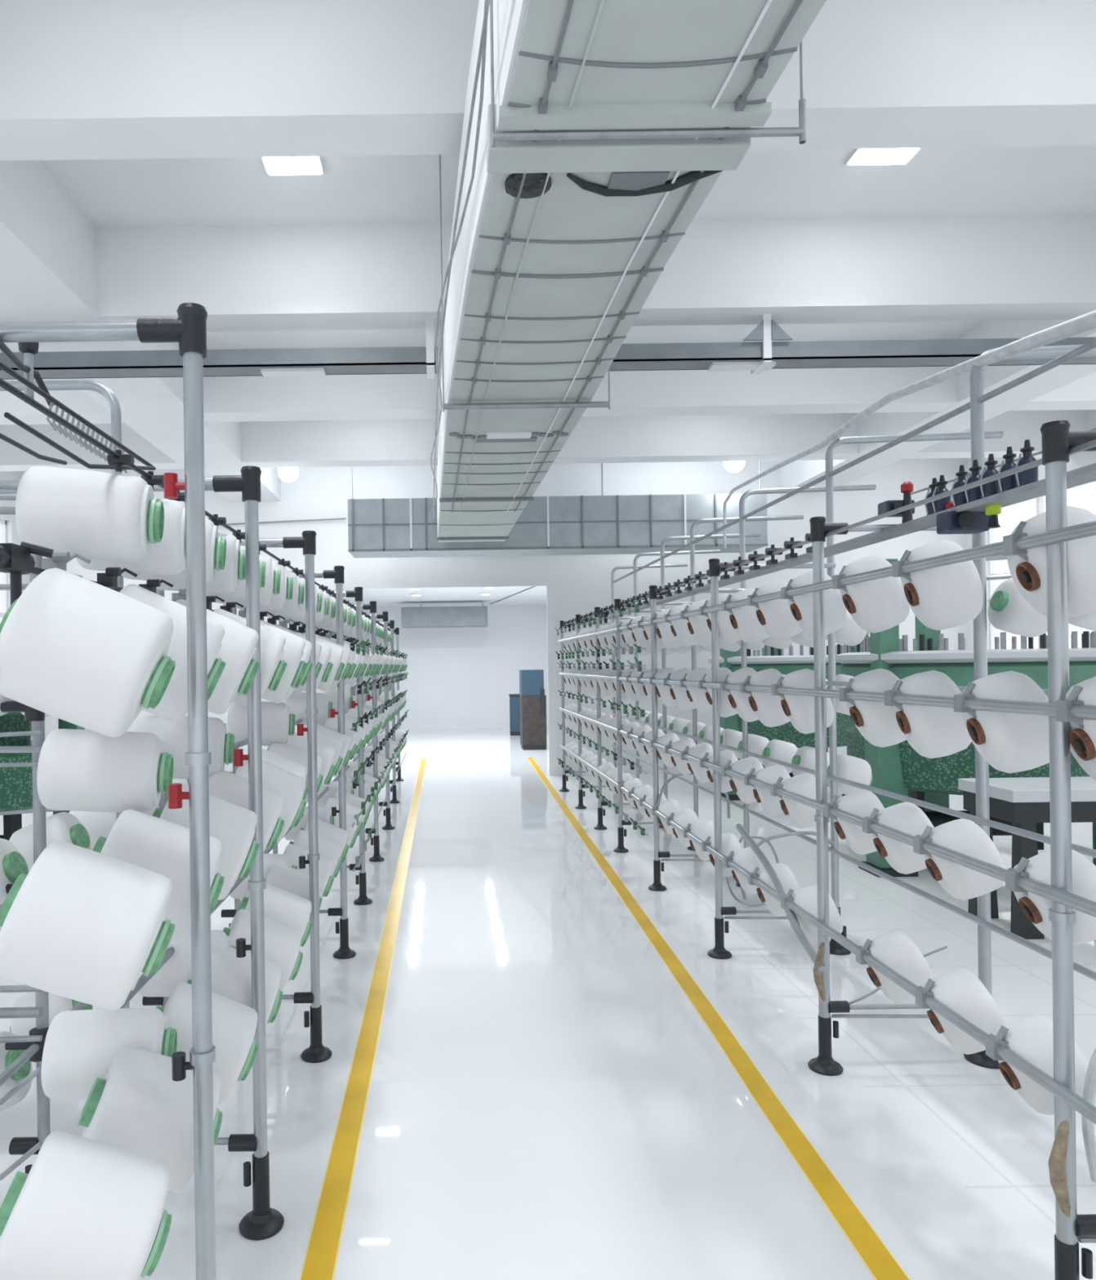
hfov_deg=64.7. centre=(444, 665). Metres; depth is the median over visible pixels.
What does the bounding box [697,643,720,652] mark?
yarn bobbin
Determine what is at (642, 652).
yarn bobbin
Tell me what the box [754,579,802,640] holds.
yarn bobbin
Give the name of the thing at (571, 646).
yarn bobbin
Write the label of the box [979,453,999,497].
bottle
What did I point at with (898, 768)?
machine
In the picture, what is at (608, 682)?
yarn bobbin
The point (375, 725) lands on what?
yarn bobbin
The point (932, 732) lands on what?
yarn bobbin
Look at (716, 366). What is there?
lamp
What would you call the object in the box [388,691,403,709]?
yarn bobbin
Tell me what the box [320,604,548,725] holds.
wall
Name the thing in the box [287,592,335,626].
yarn bobbin
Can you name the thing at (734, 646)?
yarn bobbin
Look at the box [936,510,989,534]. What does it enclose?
electrical box
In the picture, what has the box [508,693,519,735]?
base cabinet
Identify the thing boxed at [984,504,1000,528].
lamp
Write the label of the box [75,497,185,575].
yarn bobbin
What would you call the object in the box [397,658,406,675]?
yarn bobbin
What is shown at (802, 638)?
yarn bobbin
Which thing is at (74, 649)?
yarn bobbin
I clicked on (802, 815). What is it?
yarn bobbin
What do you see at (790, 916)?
cable
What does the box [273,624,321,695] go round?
yarn bobbin
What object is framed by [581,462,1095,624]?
rail
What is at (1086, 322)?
pipe
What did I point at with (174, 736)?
yarn bobbin
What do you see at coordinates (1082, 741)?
yarn bobbin
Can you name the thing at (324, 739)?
yarn bobbin
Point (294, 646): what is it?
yarn bobbin
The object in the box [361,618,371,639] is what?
yarn bobbin
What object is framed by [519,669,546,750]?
cabinet
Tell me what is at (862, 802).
yarn bobbin
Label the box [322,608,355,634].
yarn bobbin
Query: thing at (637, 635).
yarn bobbin
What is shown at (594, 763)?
yarn bobbin
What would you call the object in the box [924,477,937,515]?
bottle
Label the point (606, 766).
yarn bobbin
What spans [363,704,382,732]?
yarn bobbin
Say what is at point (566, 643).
yarn bobbin
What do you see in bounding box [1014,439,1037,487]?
bottle
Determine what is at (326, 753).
yarn bobbin
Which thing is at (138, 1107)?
yarn bobbin
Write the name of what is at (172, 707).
yarn bobbin
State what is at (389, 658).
yarn bobbin
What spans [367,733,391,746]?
yarn bobbin
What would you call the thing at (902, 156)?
recessed light
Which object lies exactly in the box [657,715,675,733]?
yarn bobbin
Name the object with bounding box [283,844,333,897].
yarn bobbin
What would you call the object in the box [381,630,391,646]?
yarn bobbin
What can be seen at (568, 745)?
yarn bobbin
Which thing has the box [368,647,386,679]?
yarn bobbin
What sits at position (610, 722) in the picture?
yarn bobbin
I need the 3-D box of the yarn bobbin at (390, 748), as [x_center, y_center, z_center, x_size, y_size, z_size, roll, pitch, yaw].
[-0.673,0.984,9.335,0.301,0.303,0.246,-1,0,-7]
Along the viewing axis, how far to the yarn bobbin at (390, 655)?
8.62 m
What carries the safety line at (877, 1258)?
on the floor
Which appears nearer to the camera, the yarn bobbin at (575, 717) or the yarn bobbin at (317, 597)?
the yarn bobbin at (317, 597)
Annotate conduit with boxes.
[217,517,346,525]
[489,586,535,604]
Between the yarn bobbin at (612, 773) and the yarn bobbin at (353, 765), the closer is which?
the yarn bobbin at (353, 765)
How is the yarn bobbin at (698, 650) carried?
on the yarn creel at (1058, 443)
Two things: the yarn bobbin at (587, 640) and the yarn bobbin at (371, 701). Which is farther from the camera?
the yarn bobbin at (587, 640)
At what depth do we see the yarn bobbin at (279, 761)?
3.28 m
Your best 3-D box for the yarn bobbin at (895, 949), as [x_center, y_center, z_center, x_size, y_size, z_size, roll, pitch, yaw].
[1.575,1.049,2.980,0.213,0.244,0.226,-1,0,6]
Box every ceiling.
[0,0,1095,502]
[323,586,546,607]
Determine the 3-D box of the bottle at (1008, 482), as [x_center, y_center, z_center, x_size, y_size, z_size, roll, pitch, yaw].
[1.761,-0.609,2.673,0.056,0.148,0.054,-1,0,42]
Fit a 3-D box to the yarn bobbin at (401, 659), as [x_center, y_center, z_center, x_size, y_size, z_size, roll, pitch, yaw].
[-0.660,-0.023,10.420,0.301,0.304,0.246,-1,0,-7]
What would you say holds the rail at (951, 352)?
hanging from the ceiling at (135, 135)
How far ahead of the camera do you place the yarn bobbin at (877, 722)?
3.00 m
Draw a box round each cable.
[429,0,488,520]
[432,0,489,519]
[656,773,729,817]
[725,835,778,906]
[735,823,826,972]
[739,831,834,899]
[848,945,946,1004]
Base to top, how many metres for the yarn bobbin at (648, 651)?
0.241 m
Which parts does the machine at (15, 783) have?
leg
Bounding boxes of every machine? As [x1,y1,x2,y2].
[0,573,84,840]
[707,635,868,800]
[835,554,1095,876]
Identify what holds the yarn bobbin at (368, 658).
attached to the yarn creel at (263, 1222)
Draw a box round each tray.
[0,346,437,379]
[608,337,1095,371]
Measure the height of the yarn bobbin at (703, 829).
0.242 m
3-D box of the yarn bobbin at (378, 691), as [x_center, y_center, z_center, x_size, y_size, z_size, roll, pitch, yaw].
[-0.787,0.244,8.588,0.286,0.202,0.190,-1,0,-12]
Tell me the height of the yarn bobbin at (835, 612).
0.284 m
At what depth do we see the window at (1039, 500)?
11.87 m
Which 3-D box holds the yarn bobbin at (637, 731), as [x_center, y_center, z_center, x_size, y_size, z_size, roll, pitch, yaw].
[1.570,0.588,6.730,0.209,0.243,0.226,-1,0,13]
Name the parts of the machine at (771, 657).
leg, foot plate, leg, table plate, leg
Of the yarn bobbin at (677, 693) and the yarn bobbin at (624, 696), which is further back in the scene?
the yarn bobbin at (624, 696)
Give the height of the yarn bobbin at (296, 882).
0.302 m
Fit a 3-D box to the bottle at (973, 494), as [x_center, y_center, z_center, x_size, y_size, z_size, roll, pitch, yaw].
[1.761,-0.609,2.845,0.056,0.148,0.054,-1,0,42]
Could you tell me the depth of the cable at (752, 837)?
4.76 m
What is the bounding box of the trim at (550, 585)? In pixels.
[314,581,557,775]
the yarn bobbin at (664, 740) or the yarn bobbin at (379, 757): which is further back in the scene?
the yarn bobbin at (379, 757)
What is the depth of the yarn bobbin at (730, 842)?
4.71 m
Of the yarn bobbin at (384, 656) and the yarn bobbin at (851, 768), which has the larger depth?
the yarn bobbin at (384, 656)
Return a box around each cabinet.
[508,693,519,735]
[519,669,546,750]
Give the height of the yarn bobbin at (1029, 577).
0.284 m
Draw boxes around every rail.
[0,318,437,379]
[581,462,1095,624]
[608,314,1095,373]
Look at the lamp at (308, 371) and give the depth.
6.01 m
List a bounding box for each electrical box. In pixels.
[877,499,914,516]
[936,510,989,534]
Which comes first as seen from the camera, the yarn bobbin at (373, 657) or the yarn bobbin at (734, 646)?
the yarn bobbin at (373, 657)
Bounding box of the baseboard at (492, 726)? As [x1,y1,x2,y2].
[380,724,548,729]
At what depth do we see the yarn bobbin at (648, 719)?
9.34 m
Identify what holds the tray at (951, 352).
on the rail at (951, 352)
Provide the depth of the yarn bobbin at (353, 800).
5.72 m
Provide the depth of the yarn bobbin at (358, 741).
5.40 m
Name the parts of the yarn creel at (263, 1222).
guide knob, guide stem, post, rail, post, rail, rail, post, cross rod, post, rail, post, rail, post, cross rod, post, cross rod, post, post, post, guide rail, guide rail, guide rail, guide rail, guide rail, post, post, post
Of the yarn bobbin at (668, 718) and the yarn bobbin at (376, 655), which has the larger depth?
the yarn bobbin at (668, 718)
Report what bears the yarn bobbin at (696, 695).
on the yarn creel at (1058, 443)
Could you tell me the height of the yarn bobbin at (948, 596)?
0.284 m
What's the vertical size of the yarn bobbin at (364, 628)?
0.197 m
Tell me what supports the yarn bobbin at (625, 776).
on the yarn creel at (1058, 443)
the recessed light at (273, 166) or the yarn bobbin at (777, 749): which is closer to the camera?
the recessed light at (273, 166)
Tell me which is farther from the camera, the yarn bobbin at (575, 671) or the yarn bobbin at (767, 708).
the yarn bobbin at (575, 671)
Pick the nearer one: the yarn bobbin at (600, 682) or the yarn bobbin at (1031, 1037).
the yarn bobbin at (1031, 1037)
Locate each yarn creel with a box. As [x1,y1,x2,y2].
[0,302,408,1279]
[554,338,1095,1279]
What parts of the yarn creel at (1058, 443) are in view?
post, post, post, guide rail, guide rail, guide rail, guide rail, guide rail, guide rail, post, cross rod, cross rod, post, post, post, cross rod, cross rod, post, post, post, cross rod, cross rod, post, post, rail, rail, rail, rail, rail, rail, rail, rail, cross rod, cross rod, post, rail, rail, post, post, cross rod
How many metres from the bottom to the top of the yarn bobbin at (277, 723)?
0.199 m
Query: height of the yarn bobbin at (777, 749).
0.241 m
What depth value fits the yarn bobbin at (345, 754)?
4.69 m
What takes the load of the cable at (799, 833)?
attached to the yarn creel at (1058, 443)
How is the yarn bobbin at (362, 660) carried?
attached to the yarn creel at (263, 1222)
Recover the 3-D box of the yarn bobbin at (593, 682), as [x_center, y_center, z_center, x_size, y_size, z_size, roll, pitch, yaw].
[1.567,0.154,8.655,0.215,0.284,0.277,-1,0,11]
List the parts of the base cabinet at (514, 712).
lid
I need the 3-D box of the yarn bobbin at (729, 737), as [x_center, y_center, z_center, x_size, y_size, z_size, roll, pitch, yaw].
[2.313,0.628,6.900,0.242,0.241,0.224,-1,0,4]
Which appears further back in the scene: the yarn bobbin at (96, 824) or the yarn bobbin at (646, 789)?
the yarn bobbin at (646, 789)
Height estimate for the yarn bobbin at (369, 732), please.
0.303 m
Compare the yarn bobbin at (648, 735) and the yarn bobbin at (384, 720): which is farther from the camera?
the yarn bobbin at (384, 720)
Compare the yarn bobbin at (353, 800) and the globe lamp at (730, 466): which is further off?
the globe lamp at (730, 466)
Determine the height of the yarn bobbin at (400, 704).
0.306 m
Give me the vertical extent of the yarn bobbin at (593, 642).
0.284 m
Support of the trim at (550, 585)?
attached to the wall at (582, 582)
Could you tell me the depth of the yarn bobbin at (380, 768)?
7.51 m
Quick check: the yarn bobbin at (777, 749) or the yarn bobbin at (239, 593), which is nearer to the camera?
the yarn bobbin at (239, 593)
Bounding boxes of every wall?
[0,471,26,622]
[26,457,966,775]
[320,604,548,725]
[964,409,1095,649]
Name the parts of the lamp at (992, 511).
knob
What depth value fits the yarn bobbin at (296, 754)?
3.61 m
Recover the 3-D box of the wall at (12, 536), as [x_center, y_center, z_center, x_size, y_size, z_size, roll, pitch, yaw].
[-6.109,-0.615,3.650,0.200,4.600,17.300,-1,0,0]
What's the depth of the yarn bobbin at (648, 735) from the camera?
6.29 m
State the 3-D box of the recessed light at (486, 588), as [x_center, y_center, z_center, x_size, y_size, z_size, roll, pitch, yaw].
[0.826,-1.487,16.300,0.240,0.050,0.240,-1,0,0]
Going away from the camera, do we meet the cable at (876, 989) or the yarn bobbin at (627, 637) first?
the cable at (876, 989)
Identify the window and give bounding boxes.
[0,519,7,617]
[987,480,1095,649]
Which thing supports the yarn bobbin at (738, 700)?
on the yarn creel at (1058, 443)
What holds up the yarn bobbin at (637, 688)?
on the yarn creel at (1058, 443)
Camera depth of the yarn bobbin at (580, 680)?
9.34 m
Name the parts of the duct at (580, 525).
hanger rod, rail, casing, rail, hanger rod, hanger rod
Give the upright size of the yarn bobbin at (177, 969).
0.199 m
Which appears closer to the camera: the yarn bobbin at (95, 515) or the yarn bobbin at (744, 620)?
the yarn bobbin at (95, 515)
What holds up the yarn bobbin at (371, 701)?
attached to the yarn creel at (263, 1222)
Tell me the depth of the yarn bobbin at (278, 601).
3.43 m
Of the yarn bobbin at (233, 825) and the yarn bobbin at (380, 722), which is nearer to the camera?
the yarn bobbin at (233, 825)
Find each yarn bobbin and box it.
[0,568,175,737]
[0,694,14,715]
[0,838,28,904]
[0,840,174,1010]
[0,1031,32,1111]
[0,1130,171,1279]
[8,812,90,871]
[9,991,93,1035]
[15,466,164,562]
[36,728,173,812]
[40,1008,177,1099]
[68,810,116,850]
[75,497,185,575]
[77,1045,222,1191]
[92,808,224,945]
[119,583,225,723]
[121,518,226,584]
[136,715,234,778]
[138,930,235,996]
[142,792,168,815]
[151,786,258,900]
[155,533,245,593]
[155,982,258,1105]
[171,778,188,787]
[175,599,259,714]
[186,946,282,1025]
[205,545,265,599]
[208,769,284,852]
[213,608,287,706]
[214,555,280,605]
[222,564,293,610]
[222,908,302,991]
[226,701,294,746]
[229,760,306,842]
[230,853,297,898]
[235,748,308,801]
[235,883,311,946]
[239,571,304,614]
[243,617,306,703]
[259,619,312,698]
[264,864,321,919]
[266,577,305,617]
[266,585,322,620]
[266,742,323,804]
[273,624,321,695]
[276,588,328,623]
[282,692,332,725]
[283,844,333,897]
[284,732,336,791]
[284,807,333,840]
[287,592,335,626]
[288,829,342,877]
[297,596,336,627]
[298,633,333,692]
[299,819,348,862]
[301,633,344,691]
[303,725,342,784]
[315,603,351,631]
[315,605,355,632]
[315,634,351,688]
[315,687,352,714]
[316,723,351,777]
[317,781,354,807]
[319,604,346,629]
[320,797,363,836]
[321,806,357,848]
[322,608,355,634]
[322,635,356,686]
[324,719,357,759]
[328,617,363,635]
[328,715,363,760]
[329,637,362,685]
[333,790,368,826]
[335,684,368,704]
[335,714,368,755]
[335,760,369,782]
[343,640,372,683]
[343,642,366,684]
[344,614,366,636]
[345,775,374,804]
[346,626,377,640]
[346,711,372,743]
[348,708,375,739]
[349,768,379,799]
[349,783,372,813]
[350,642,376,681]
[351,615,369,638]
[352,617,370,639]
[352,746,379,761]
[353,680,381,698]
[353,705,379,735]
[355,765,382,794]
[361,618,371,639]
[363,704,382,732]
[364,622,379,641]
[364,653,378,681]
[364,701,387,733]
[364,752,391,773]
[364,755,389,782]
[364,759,386,788]
[367,699,389,725]
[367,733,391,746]
[368,623,382,642]
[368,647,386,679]
[368,648,382,680]
[369,625,383,643]
[369,698,390,719]
[376,698,393,721]
[377,626,383,644]
[377,654,388,679]
[377,695,395,719]
[377,739,398,757]
[377,742,396,759]
[377,744,395,768]
[378,649,396,677]
[378,650,391,677]
[378,751,392,768]
[380,678,391,693]
[380,693,399,715]
[380,736,400,757]
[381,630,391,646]
[383,655,393,678]
[387,651,403,675]
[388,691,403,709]
[388,692,402,711]
[388,729,404,748]
[389,657,399,676]
[389,726,406,739]
[389,728,406,746]
[390,689,406,707]
[390,734,403,751]
[390,736,401,750]
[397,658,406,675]
[562,633,571,656]
[563,666,573,689]
[564,703,575,723]
[564,741,577,760]
[566,631,576,655]
[567,666,577,690]
[568,704,577,724]
[568,743,582,764]
[572,632,585,655]
[572,666,583,691]
[573,706,586,728]
[573,747,587,768]
[577,628,589,654]
[577,666,589,692]
[577,708,591,730]
[579,751,594,773]
[582,667,595,693]
[583,628,595,654]
[583,710,596,733]
[585,754,597,777]
[589,626,601,654]
[589,667,603,694]
[590,712,605,735]
[591,757,607,780]
[595,624,612,653]
[595,667,610,696]
[596,714,613,739]
[597,762,615,787]
[603,622,615,653]
[603,667,616,697]
[604,716,617,742]
[605,767,623,793]
[611,619,628,652]
[611,666,627,699]
[612,718,630,746]
[613,773,632,800]
[620,617,638,652]
[621,667,639,701]
[622,721,640,751]
[622,777,643,807]
[625,707,639,723]
[630,614,650,650]
[630,666,649,702]
[631,724,652,755]
[633,784,653,815]
[634,710,650,726]
[637,649,649,656]
[641,667,663,705]
[642,611,665,649]
[643,728,664,760]
[644,649,660,655]
[644,711,662,729]
[644,791,666,824]
[654,667,677,707]
[655,608,681,648]
[655,732,679,767]
[656,647,672,654]
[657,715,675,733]
[657,799,682,835]
[667,717,688,739]
[668,645,686,653]
[669,603,697,647]
[669,667,695,711]
[670,737,695,774]
[671,808,699,846]
[681,644,702,653]
[682,720,705,744]
[684,666,711,714]
[686,599,711,646]
[686,742,712,782]
[688,820,714,861]
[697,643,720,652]
[697,724,724,747]
[704,666,737,717]
[706,593,740,644]
[706,749,737,792]
[708,832,742,876]
[718,641,740,651]
[720,728,742,758]
[726,666,758,722]
[728,587,769,643]
[728,756,763,804]
[731,846,764,894]
[736,640,764,650]
[737,733,768,764]
[747,668,790,727]
[752,764,790,815]
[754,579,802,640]
[755,862,799,915]
[761,636,792,648]
[762,739,797,773]
[779,773,827,828]
[780,668,834,733]
[787,570,846,636]
[790,630,826,647]
[791,746,829,777]
[791,884,842,942]
[825,608,868,645]
[826,674,853,715]
[826,754,872,795]
[833,789,884,854]
[839,555,909,633]
[844,668,906,747]
[866,930,933,1004]
[871,801,933,874]
[893,670,971,758]
[900,539,982,630]
[922,968,1005,1054]
[923,818,1004,900]
[961,671,1048,773]
[986,577,1047,637]
[992,1014,1088,1115]
[1006,506,1095,618]
[1013,849,1095,946]
[1064,676,1095,781]
[1068,610,1095,631]
[1080,1048,1095,1182]
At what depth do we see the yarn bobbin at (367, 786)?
6.45 m
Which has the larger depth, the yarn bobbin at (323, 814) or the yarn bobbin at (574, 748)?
the yarn bobbin at (574, 748)
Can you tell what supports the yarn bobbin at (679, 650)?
on the yarn creel at (1058, 443)
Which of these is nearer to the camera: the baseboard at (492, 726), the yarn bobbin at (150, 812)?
the yarn bobbin at (150, 812)
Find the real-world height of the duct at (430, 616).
0.595 m
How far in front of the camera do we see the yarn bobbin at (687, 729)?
7.83 m
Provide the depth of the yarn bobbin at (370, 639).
7.78 m
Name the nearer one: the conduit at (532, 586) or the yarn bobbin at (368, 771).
the yarn bobbin at (368, 771)
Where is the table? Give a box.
[957,776,1095,939]
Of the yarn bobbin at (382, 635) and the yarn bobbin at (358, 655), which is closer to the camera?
the yarn bobbin at (358, 655)
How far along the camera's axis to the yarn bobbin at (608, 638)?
7.75 m
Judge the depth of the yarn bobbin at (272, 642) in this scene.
2.54 m
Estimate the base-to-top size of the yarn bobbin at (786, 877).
0.242 m
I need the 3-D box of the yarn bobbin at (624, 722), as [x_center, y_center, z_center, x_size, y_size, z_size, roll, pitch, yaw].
[1.569,0.586,7.500,0.211,0.244,0.226,-1,0,13]
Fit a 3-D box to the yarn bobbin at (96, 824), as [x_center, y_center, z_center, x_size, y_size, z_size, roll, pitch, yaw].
[-1.355,0.629,3.370,0.264,0.252,0.214,-1,0,2]
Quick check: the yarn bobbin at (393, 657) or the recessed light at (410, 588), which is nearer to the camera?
the yarn bobbin at (393, 657)
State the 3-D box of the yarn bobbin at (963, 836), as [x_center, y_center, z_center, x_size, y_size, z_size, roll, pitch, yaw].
[1.570,0.587,2.600,0.210,0.243,0.226,-1,0,9]
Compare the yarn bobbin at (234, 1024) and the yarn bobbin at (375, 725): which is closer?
the yarn bobbin at (234, 1024)
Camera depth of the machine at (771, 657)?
9.60 m
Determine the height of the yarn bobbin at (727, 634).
0.284 m
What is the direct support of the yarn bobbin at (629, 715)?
on the yarn creel at (1058, 443)
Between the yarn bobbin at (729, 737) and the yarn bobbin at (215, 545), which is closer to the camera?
the yarn bobbin at (215, 545)
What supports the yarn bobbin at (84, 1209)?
on the yarn creel at (263, 1222)
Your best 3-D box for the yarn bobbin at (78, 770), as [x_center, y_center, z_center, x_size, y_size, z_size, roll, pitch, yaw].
[-0.787,0.245,2.003,0.286,0.201,0.190,-1,0,-11]
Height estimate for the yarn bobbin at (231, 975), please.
0.301 m
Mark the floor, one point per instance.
(547, 1100)
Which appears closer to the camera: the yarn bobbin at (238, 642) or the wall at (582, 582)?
the yarn bobbin at (238, 642)
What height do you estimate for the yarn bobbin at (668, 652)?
0.241 m
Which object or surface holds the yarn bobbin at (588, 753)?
on the yarn creel at (1058, 443)
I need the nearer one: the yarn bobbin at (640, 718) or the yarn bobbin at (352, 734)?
the yarn bobbin at (352, 734)
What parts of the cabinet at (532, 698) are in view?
display panel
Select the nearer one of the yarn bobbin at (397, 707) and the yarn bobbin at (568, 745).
the yarn bobbin at (397, 707)
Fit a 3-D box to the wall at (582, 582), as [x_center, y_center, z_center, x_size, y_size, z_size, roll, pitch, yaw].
[0.740,-0.710,12.425,13.500,4.600,0.250,-1,0,0]
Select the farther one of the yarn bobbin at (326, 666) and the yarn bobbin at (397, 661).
the yarn bobbin at (397, 661)
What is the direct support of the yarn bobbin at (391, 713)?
on the yarn creel at (263, 1222)
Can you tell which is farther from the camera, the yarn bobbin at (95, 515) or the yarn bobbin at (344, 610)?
the yarn bobbin at (344, 610)
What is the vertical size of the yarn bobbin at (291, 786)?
0.305 m
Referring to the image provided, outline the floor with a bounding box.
[0,727,1095,1279]
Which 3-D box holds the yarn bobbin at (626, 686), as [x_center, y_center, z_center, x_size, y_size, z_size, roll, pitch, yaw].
[1.568,0.157,7.115,0.210,0.284,0.277,-1,0,10]
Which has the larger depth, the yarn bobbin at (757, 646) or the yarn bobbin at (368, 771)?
the yarn bobbin at (368, 771)
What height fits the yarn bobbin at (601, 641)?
0.284 m
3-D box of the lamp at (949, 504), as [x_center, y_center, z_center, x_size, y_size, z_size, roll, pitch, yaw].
[1.776,-0.536,3.000,0.043,0.084,0.044,-1,0,0]
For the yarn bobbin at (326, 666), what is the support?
on the yarn creel at (263, 1222)
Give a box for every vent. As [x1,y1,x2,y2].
[448,431,568,442]
[504,173,551,198]
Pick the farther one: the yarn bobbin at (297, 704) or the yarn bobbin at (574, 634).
the yarn bobbin at (574, 634)
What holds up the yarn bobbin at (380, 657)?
on the yarn creel at (263, 1222)
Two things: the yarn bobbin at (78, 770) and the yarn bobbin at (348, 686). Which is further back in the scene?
the yarn bobbin at (348, 686)
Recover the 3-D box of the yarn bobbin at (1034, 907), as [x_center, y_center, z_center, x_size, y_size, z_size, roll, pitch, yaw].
[1.569,0.585,2.170,0.212,0.244,0.226,-1,0,7]
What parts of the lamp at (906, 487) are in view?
knob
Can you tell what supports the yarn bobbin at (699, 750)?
on the yarn creel at (1058, 443)
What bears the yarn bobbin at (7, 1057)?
on the yarn creel at (263, 1222)
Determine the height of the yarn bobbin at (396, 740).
0.304 m
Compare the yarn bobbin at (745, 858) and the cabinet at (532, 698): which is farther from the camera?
the cabinet at (532, 698)
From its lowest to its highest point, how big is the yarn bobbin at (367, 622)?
0.201 m
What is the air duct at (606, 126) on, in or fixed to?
hanging from the ceiling at (135, 135)
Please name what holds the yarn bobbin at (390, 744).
attached to the yarn creel at (263, 1222)
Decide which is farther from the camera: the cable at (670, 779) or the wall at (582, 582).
the wall at (582, 582)
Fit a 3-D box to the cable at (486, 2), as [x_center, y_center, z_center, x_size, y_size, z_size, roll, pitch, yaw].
[-0.046,-1.730,6.000,0.110,0.049,8.405,-1,0,-2]
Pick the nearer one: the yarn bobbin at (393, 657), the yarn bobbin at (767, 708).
the yarn bobbin at (767, 708)
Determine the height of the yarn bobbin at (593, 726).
0.242 m
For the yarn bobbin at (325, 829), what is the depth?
4.66 m
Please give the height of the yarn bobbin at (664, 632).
0.284 m
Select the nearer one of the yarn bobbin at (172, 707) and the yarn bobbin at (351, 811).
the yarn bobbin at (172, 707)
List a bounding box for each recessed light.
[261,155,324,175]
[407,587,419,590]
[410,592,422,595]
[479,591,490,595]
[482,586,494,589]
[844,147,920,165]
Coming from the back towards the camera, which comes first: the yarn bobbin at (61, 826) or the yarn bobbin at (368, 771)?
the yarn bobbin at (368, 771)
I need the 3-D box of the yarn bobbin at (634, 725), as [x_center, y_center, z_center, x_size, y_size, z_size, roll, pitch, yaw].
[1.570,0.587,7.115,0.210,0.243,0.226,-1,0,8]
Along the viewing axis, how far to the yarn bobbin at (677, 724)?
8.32 m
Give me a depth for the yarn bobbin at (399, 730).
11.78 m
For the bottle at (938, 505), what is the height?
0.140 m
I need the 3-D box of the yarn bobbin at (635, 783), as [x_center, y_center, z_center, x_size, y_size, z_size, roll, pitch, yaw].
[1.577,1.053,7.095,0.210,0.243,0.226,-1,0,15]
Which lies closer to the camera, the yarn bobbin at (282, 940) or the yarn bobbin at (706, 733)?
the yarn bobbin at (282, 940)
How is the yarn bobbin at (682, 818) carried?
on the yarn creel at (1058, 443)
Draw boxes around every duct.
[347,460,768,558]
[400,600,487,627]
[436,0,826,542]
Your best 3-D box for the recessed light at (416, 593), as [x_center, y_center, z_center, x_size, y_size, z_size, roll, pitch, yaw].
[-0.597,-1.467,17.700,0.240,0.050,0.240,-1,0,0]
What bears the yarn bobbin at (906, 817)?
on the yarn creel at (1058, 443)
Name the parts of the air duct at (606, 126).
hanger rod, panel, hanger rod, hanger rod, patch plate, hanger rod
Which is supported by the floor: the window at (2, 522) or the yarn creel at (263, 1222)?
the yarn creel at (263, 1222)
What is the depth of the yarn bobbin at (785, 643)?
5.83 m
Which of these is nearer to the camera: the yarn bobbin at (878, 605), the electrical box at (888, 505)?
the yarn bobbin at (878, 605)
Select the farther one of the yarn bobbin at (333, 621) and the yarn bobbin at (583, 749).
the yarn bobbin at (583, 749)
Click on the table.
(1022, 802)
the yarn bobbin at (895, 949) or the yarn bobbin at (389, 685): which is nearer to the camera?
the yarn bobbin at (895, 949)
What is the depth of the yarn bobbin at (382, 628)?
8.85 m
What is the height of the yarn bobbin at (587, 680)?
0.284 m
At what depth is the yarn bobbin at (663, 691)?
5.88 m
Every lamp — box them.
[260,367,325,377]
[277,466,298,482]
[707,360,775,371]
[723,461,745,472]
[900,481,913,523]
[944,500,953,510]
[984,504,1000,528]
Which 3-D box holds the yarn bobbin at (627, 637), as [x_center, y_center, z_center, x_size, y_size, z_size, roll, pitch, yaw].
[1.561,-0.256,7.075,0.215,0.284,0.277,-1,0,12]
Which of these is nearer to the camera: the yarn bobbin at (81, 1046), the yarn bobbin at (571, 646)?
the yarn bobbin at (81, 1046)
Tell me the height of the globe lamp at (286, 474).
0.657 m
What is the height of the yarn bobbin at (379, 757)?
0.300 m
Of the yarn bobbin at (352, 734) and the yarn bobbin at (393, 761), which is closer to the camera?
the yarn bobbin at (352, 734)
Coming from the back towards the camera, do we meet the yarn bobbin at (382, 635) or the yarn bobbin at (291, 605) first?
the yarn bobbin at (382, 635)
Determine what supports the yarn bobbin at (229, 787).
on the yarn creel at (263, 1222)
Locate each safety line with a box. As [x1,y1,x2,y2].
[298,758,426,1279]
[526,757,910,1279]
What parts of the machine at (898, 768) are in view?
leg, foot plate, leg, table plate, leg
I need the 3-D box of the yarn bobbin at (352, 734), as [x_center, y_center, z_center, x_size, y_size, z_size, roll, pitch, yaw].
[-0.674,0.463,5.105,0.301,0.304,0.246,-1,0,-7]
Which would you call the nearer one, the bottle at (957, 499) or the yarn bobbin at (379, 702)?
the bottle at (957, 499)
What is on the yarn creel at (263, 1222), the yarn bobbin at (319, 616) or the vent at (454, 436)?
the yarn bobbin at (319, 616)
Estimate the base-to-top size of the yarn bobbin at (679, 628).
0.284 m
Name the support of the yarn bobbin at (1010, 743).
on the yarn creel at (1058, 443)
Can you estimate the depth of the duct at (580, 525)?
11.00 m
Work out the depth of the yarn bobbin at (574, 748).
10.11 m
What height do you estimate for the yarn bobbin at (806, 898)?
0.242 m

